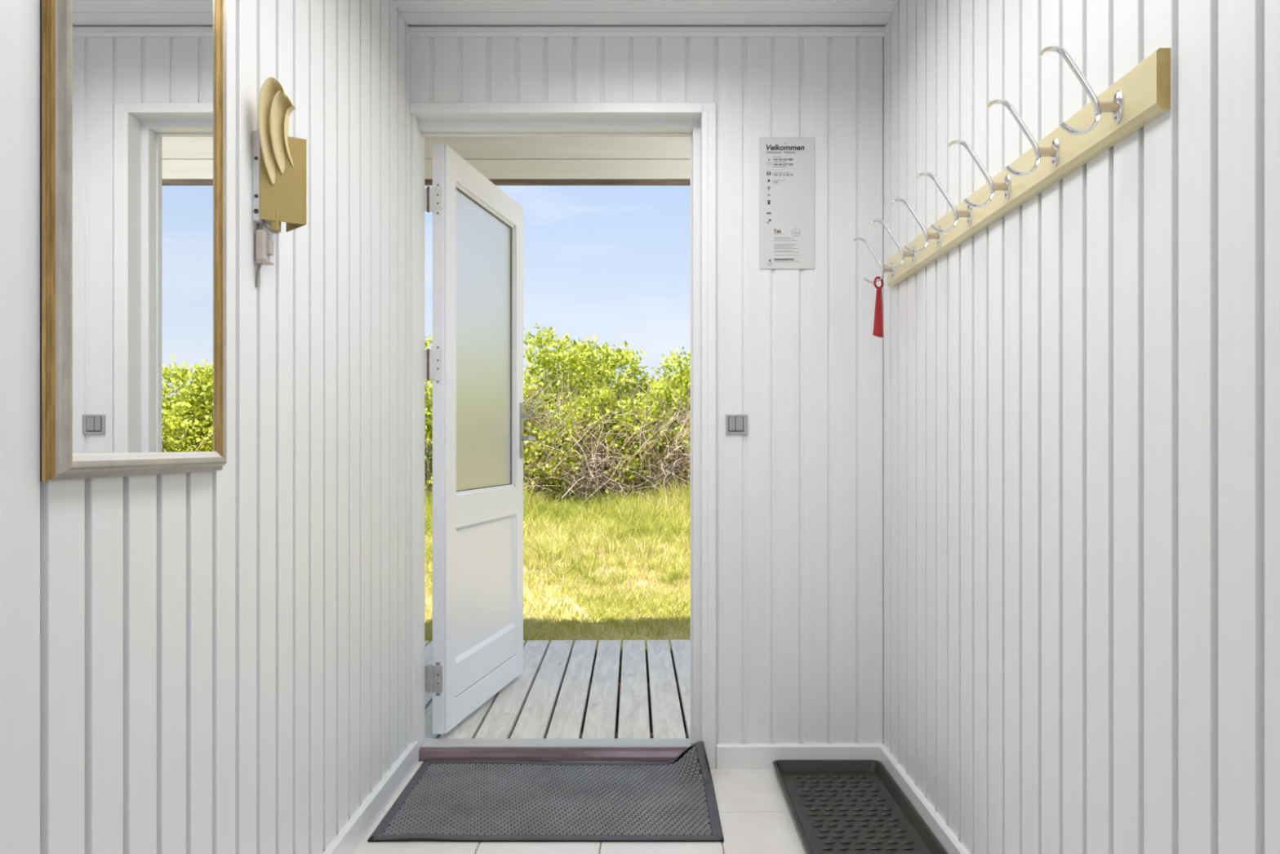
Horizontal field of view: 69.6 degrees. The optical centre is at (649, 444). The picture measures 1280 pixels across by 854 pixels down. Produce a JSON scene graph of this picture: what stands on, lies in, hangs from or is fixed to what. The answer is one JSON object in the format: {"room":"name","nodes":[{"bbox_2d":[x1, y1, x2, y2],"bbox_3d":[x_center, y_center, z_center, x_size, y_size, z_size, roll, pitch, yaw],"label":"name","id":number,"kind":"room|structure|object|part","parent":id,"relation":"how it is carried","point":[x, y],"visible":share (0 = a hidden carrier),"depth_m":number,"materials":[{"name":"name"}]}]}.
{"room":"entrance hall","nodes":[
{"label":"entrance hall","id":0,"kind":"room"},
{"bbox_2d":[0,0,411,853],"bbox_3d":[-0.827,-0.138,0.552,0.120,2.546,5.105,0,0,0],"label":"wall","id":1,"kind":"structure","parent":0,"point":[211,662],"depth_m":1.75,"materials":[{"name":"white paint"}]},
{"bbox_2d":[40,0,226,481],"bbox_3d":[-0.753,-0.464,1.394,0.028,1.020,0.468,0,0,0],"label":"wall mirror","id":2,"kind":"object","parent":1,"relation":"attached to","point":[133,93],"visible":1,"depth_m":1.34,"materials":[{"name":"brown wood"}]},
{"bbox_3d":[-0.753,-0.464,1.177,0.028,1.020,0.035,0,0,0],"label":"frame rail","id":3,"kind":"part","parent":2,"relation":"part of","materials":[{"name":"brown wood"}]},
{"bbox_3d":[-0.753,0.029,1.394,0.028,0.035,0.468,0,0,0],"label":"frame rail","id":4,"kind":"part","parent":2,"relation":"part of","materials":[{"name":"brown wood"}]},
{"bbox_3d":[-0.753,-0.464,1.611,0.028,1.020,0.035,0,0,0],"label":"frame rail","id":5,"kind":"part","parent":2,"relation":"part of","materials":[{"name":"brown wood"}]},
{"bbox_2d":[252,76,306,234],"bbox_3d":[-0.722,-0.557,1.817,0.090,0.292,0.138,0,0,0],"label":"wall lamp","id":6,"kind":"object","parent":1,"relation":"attached to","point":[279,160],"visible":1,"depth_m":1.79,"materials":[{"name":"gold metal"}]},
{"bbox_2d":[255,222,274,287],"bbox_3d":[-0.752,-0.372,1.796,0.030,0.130,0.029,0,0,0],"label":"switch","id":7,"kind":"object","parent":6,"relation":"hanging from","point":[264,246],"visible":1,"depth_m":1.78,"materials":[{"name":"beige plastic"}]},
{"bbox_3d":[-0.714,-0.519,1.831,0.073,0.168,0.111,0,0,0],"label":"folded plate","id":8,"kind":"part","parent":6,"relation":"part of","materials":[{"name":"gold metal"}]},
{"bbox_2d":[322,740,417,853],"bbox_3d":[-0.759,0.996,0.545,0.015,0.078,4.890,0,0,0],"label":"baseboard","id":9,"kind":"structure","parent":1,"relation":"attached to","point":[348,838],"depth_m":2.52,"materials":[{"name":"white paint"}]},
{"bbox_2d":[424,143,536,733],"bbox_3d":[-0.639,-0.021,3.542,0.193,1.996,0.886,0,0,10],"label":"door","id":10,"kind":"structure","parent":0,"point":[474,364],"depth_m":3.42,"materials":[{"name":"white paint"}]},
{"bbox_3d":[-0.638,-0.372,3.546,0.004,1.103,0.685,0,0,10],"label":"glass pane","id":11,"kind":"part","parent":10,"relation":"part of","materials":[{"name":"white"}]},
{"bbox_3d":[-0.638,0.525,3.546,0.018,0.472,0.681,0,0,10],"label":"panel","id":12,"kind":"part","parent":10,"relation":"part of","materials":[{"name":"white paint"}]},
{"bbox_3d":[-0.639,0.819,3.546,0.044,0.120,0.677,0,0,10],"label":"rail","id":13,"kind":"part","parent":10,"relation":"part of","materials":[{"name":"white paint"}]},
{"bbox_3d":[-0.624,0.525,3.544,0.011,0.468,0.677,0,0,10],"label":"panel moulding","id":14,"kind":"part","parent":10,"relation":"part of","materials":[{"name":"white paint"}]},
{"bbox_3d":[-0.639,0.929,3.546,0.046,0.096,0.677,0,0,10],"label":"rail","id":15,"kind":"part","parent":10,"relation":"part of","materials":[{"name":"white paint"}]},
{"bbox_3d":[-0.639,0.233,3.546,0.046,0.116,0.677,0,0,10],"label":"rail","id":16,"kind":"part","parent":10,"relation":"part of","materials":[{"name":"white paint"}]},
{"bbox_3d":[-0.639,-0.970,3.546,0.046,0.099,0.677,0,0,10],"label":"rail","id":17,"kind":"part","parent":10,"relation":"part of","materials":[{"name":"white paint"}]},
{"bbox_3d":[-0.545,-0.061,3.932,0.007,0.237,0.036,0,0,10],"label":"lock plate","id":18,"kind":"part","parent":10,"relation":"part of","materials":[{"name":"silver metal"}]},
{"bbox_3d":[-0.518,-0.027,3.874,0.068,0.018,0.124,0,0,10],"label":"lever","id":19,"kind":"part","parent":10,"relation":"part of","materials":[{"name":"silver metal"}]},
{"bbox_2d":[352,760,807,853],"bbox_3d":[-0.009,1.095,0.550,1.716,0.120,5.100,0,0,0],"label":"floor","id":20,"kind":"structure","parent":0,"point":[756,815],"depth_m":2.42,"materials":[{"name":"grey tile"}]},
{"bbox_2d":[367,741,724,841],"bbox_3d":[-0.271,0.988,2.705,0.929,0.094,0.606,0,0,0],"label":"door mat","id":21,"kind":"object","parent":20,"relation":"on","point":[476,800],"visible":1,"depth_m":2.64,"materials":[{"name":"black rubber"}]},
{"bbox_2d":[418,737,691,760],"bbox_3d":[-0.308,1.014,3.072,0.896,0.042,0.105,0,0,0],"label":"threshold","id":22,"kind":"object","parent":20,"relation":"on","point":[432,748],"visible":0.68,"depth_m":3.04,"materials":[{"name":"red wood"}]},
{"bbox_3d":[-0.308,1.016,3.072,0.896,0.037,0.105,0,0,0],"label":"sill","id":23,"kind":"part","parent":22,"relation":"part of","materials":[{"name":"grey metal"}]},
{"bbox_2d":[773,760,947,853],"bbox_3d":[0.561,1.018,2.517,0.344,0.034,0.834,0,0,0],"label":"tray","id":24,"kind":"object","parent":20,"relation":"on","point":[837,806],"visible":1,"depth_m":2.59,"materials":[{"name":"black plastic"}]},
{"bbox_2d":[393,0,899,26],"bbox_3d":[-0.009,-1.381,0.552,1.716,0.100,5.105,0,0,0],"label":"ceiling","id":25,"kind":"structure","parent":0,"point":[415,13],"depth_m":2.84,"materials":[{"name":"white paint"}]},
{"bbox_2d":[410,36,884,743],"bbox_3d":[-0.009,-0.138,3.030,1.716,2.546,0.151,0,0,0],"label":"wall","id":26,"kind":"structure","parent":0,"point":[800,494],"depth_m":2.95,"materials":[{"name":"white paint"}]},
{"bbox_2d":[409,102,715,768],"bbox_3d":[-0.297,-0.029,3.025,1.020,2.129,0.161,0,0,0],"label":"door frame","id":27,"kind":"structure","parent":26,"relation":"attached to","point":[695,121],"depth_m":3.00,"materials":[{"name":"white"}]},
{"bbox_3d":[-0.762,-0.015,2.992,0.010,2.099,0.056,0,0,0],"label":"architrave","id":28,"kind":"part","parent":27,"relation":"part of","materials":[{"name":"white"}]},
{"bbox_3d":[-0.298,-1.079,2.950,0.938,0.030,0.008,0,0,0],"label":"architrave","id":29,"kind":"part","parent":27,"relation":"part of","materials":[{"name":"white"}]},
{"bbox_3d":[0.192,-0.029,2.950,0.042,2.129,0.008,0,0,0],"label":"architrave","id":30,"kind":"part","parent":27,"relation":"part of","materials":[{"name":"white"}]},
{"bbox_2d":[408,26,884,37],"bbox_3d":[-0.009,-1.318,2.944,1.516,0.026,0.020,0,0,0],"label":"trim","id":31,"kind":"structure","parent":26,"relation":"attached to","point":[414,32],"depth_m":2.93,"materials":[{"name":"white"}]},
{"bbox_2d":[725,414,747,434],"bbox_3d":[0.279,-0.066,2.948,0.070,0.063,0.011,0,0,0],"label":"light switch","id":32,"kind":"object","parent":26,"relation":"attached to","point":[735,424],"visible":1,"depth_m":2.95,"materials":[{"name":"grey"}]},
{"bbox_2d":[759,137,814,269],"bbox_3d":[0.440,-0.774,2.952,0.177,0.421,0.004,0,0,0],"label":"welcome sign","id":33,"kind":"object","parent":26,"relation":"attached to","point":[786,164],"visible":1,"depth_m":2.95,"materials":[{"name":"white plastic"}]},
{"bbox_2d":[766,151,795,153],"bbox_3d":[0.420,-0.936,2.950,0.094,0.007,0.001,0,0,0],"label":"print","id":34,"kind":"object","parent":33,"relation":"attached to","point":[767,151],"depth_m":2.95},
{"bbox_2d":[773,163,792,165],"bbox_3d":[0.427,-0.898,2.950,0.064,0.007,0.001,0,0,0],"label":"print","id":35,"kind":"object","parent":33,"relation":"attached to","point":[776,164],"depth_m":2.95},
{"bbox_2d":[773,158,792,160],"bbox_3d":[0.427,-0.913,2.950,0.064,0.007,0.001,0,0,0],"label":"print","id":36,"kind":"object","parent":33,"relation":"attached to","point":[776,159],"depth_m":2.95},
{"bbox_2d":[773,258,793,260],"bbox_3d":[0.430,-0.594,2.950,0.063,0.004,0.001,0,0,0],"label":"print","id":37,"kind":"object","parent":33,"relation":"on","point":[774,259],"depth_m":2.95,"materials":[{"name":"black"}]},
{"bbox_2d":[765,144,804,150],"bbox_3d":[0.434,-0.952,2.950,0.123,0.018,0.001,0,0,0],"label":"print","id":38,"kind":"object","parent":33,"relation":"attached to","point":[777,148],"depth_m":2.95},
{"bbox_2d":[715,743,884,769],"bbox_3d":[0.481,0.996,2.946,0.536,0.078,0.015,0,0,0],"label":"baseboard","id":39,"kind":"structure","parent":26,"relation":"attached to","point":[728,756],"depth_m":2.94,"materials":[{"name":"white paint"}]},
{"bbox_2d":[884,0,1279,853],"bbox_3d":[0.809,-0.138,0.552,0.120,2.546,5.105,0,0,0],"label":"wall","id":40,"kind":"structure","parent":0,"point":[1082,393],"depth_m":1.56,"materials":[{"name":"white paint"}]},
{"bbox_2d":[880,745,968,853],"bbox_3d":[0.742,0.996,0.519,0.015,0.078,4.839,0,0,0],"label":"baseboard","id":41,"kind":"structure","parent":40,"relation":"attached to","point":[950,842],"depth_m":2.49,"materials":[{"name":"white paint"}]},
{"bbox_2d":[852,45,1170,287],"bbox_3d":[0.678,-0.551,2.077,0.142,0.136,1.503,0,0,0],"label":"coat rack","id":42,"kind":"object","parent":40,"relation":"attached to","point":[1143,94],"visible":1,"depth_m":1.65,"materials":[{"name":"yellow wood"}]},
{"bbox_2d":[872,275,884,337],"bbox_3d":[0.687,-0.412,2.752,0.046,0.184,0.014,0,0,-32],"label":"shoehorn","id":43,"kind":"object","parent":42,"relation":"hanging from","point":[878,313],"visible":1,"depth_m":2.75,"materials":[{"name":"red plastic"}]},
{"bbox_3d":[0.726,-0.525,2.755,0.006,0.051,0.030,0,0,0],"label":"screw plate","id":44,"kind":"part","parent":42,"relation":"part of","materials":[{"name":"silver metal"}]},
{"bbox_3d":[0.726,-0.525,2.534,0.006,0.051,0.030,0,0,0],"label":"screw plate","id":45,"kind":"part","parent":42,"relation":"part of","materials":[{"name":"silver metal"}]},
{"bbox_3d":[0.726,-0.525,2.314,0.006,0.051,0.030,0,0,0],"label":"screw plate","id":46,"kind":"part","parent":42,"relation":"part of","materials":[{"name":"silver metal"}]},
{"bbox_3d":[0.726,-0.525,2.094,0.006,0.051,0.030,0,0,0],"label":"screw plate","id":47,"kind":"part","parent":42,"relation":"part of","materials":[{"name":"silver metal"}]},
{"bbox_3d":[0.726,-0.525,1.873,0.006,0.051,0.030,0,0,0],"label":"screw plate","id":48,"kind":"part","parent":42,"relation":"part of","materials":[{"name":"silver metal"}]},
{"bbox_3d":[0.726,-0.525,1.653,0.006,0.051,0.030,0,0,0],"label":"screw plate","id":49,"kind":"part","parent":42,"relation":"part of","materials":[{"name":"silver metal"}]},
{"bbox_3d":[0.726,-0.525,1.432,0.006,0.051,0.030,0,0,0],"label":"screw plate","id":50,"kind":"part","parent":42,"relation":"part of","materials":[{"name":"silver metal"}]},
{"bbox_3d":[-0.500,-0.215,3.076,12.000,2.700,0.060,0,0,0],"label":"wall","id":51,"kind":"structure","parent":0,"visible":0},
{"bbox_2d":[424,137,689,185],"bbox_3d":[-0.500,-1.477,1.113,13.000,0.316,7.215,0,0,0],"label":"porch roof","id":52,"kind":"structure","parent":51,"relation":"attached to","point":[504,161],"depth_m":4.66,"materials":[{"name":"beige paint"}]},
{"label":"outside","id":53,"kind":"structure","parent":0,"visible":0},
{"bbox_2d":[424,469,689,649],"bbox_3d":[0.000,1.004,24.000,60.000,0.473,42.000,0,0,0],"label":"ground","id":54,"kind":"structure","parent":53,"point":[541,583],"depth_m":6.25,"materials":[{"name":"green plant"}]},
{"bbox_2d":[424,388,432,489],"bbox_3d":[-3.124,-0.047,12.820,3.799,1.903,2.568,0,0,12],"label":"leafy shrub","id":55,"kind":"object","parent":54,"relation":"on","point":[429,453],"visible":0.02,"depth_m":12.39,"materials":[{"name":"green plant"}]},
{"bbox_2d":[424,334,549,494],"bbox_3d":[-2.554,-0.294,11.039,3.021,2.227,2.866,0,0,-19],"label":"leafy shrub","id":56,"kind":"object","parent":54,"relation":"on","point":[428,398],"visible":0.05,"depth_m":10.73,"materials":[{"name":"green plant"}]},
{"bbox_2d":[424,323,667,502],"bbox_3d":[-1.324,-0.302,11.267,3.130,2.349,3.088,0,0,-14],"label":"leafy shrub","id":57,"kind":"object","parent":54,"relation":"on","point":[579,361],"visible":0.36,"depth_m":10.78,"materials":[{"name":"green plant"}]},
{"bbox_2d":[424,640,689,740],"bbox_3d":[-0.351,1.076,3.914,7.873,0.150,1.630,0,0,-1],"label":"deck","id":58,"kind":"object","parent":54,"relation":"on","point":[584,691],"visible":0.09,"depth_m":3.70,"materials":[{"name":"grey"}]},
{"bbox_2d":[424,492,689,590],"bbox_3d":[-1.096,0.786,8.964,4.906,0.617,4.455,0,0,0],"label":"meadow grass","id":59,"kind":"structure","parent":54,"relation":"on","point":[646,528],"depth_m":8.31,"materials":[{"name":"green plant"}]},
{"bbox_2d":[424,472,689,530],"bbox_3d":[-1.214,0.573,10.175,4.746,0.622,2.120,0,0,0],"label":"grass","id":60,"kind":"structure","parent":54,"relation":"on","point":[672,498],"depth_m":9.86,"materials":[{"name":"green plant"}]},
{"bbox_2d":[523,340,689,504],"bbox_3d":[-0.347,-0.173,10.962,2.844,2.162,2.759,0,0,-17],"label":"leafy shrub","id":61,"kind":"object","parent":54,"relation":"on","point":[594,406],"visible":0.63,"depth_m":10.49,"materials":[{"name":"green plant"}]},
{"bbox_2d":[564,346,689,502],"bbox_3d":[0.537,-0.132,11.117,2.855,2.089,3.117,0,0,44],"label":"shrub","id":62,"kind":"object","parent":54,"relation":"on","point":[683,374],"visible":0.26,"depth_m":10.58,"materials":[{"name":"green plant"}]}
]}

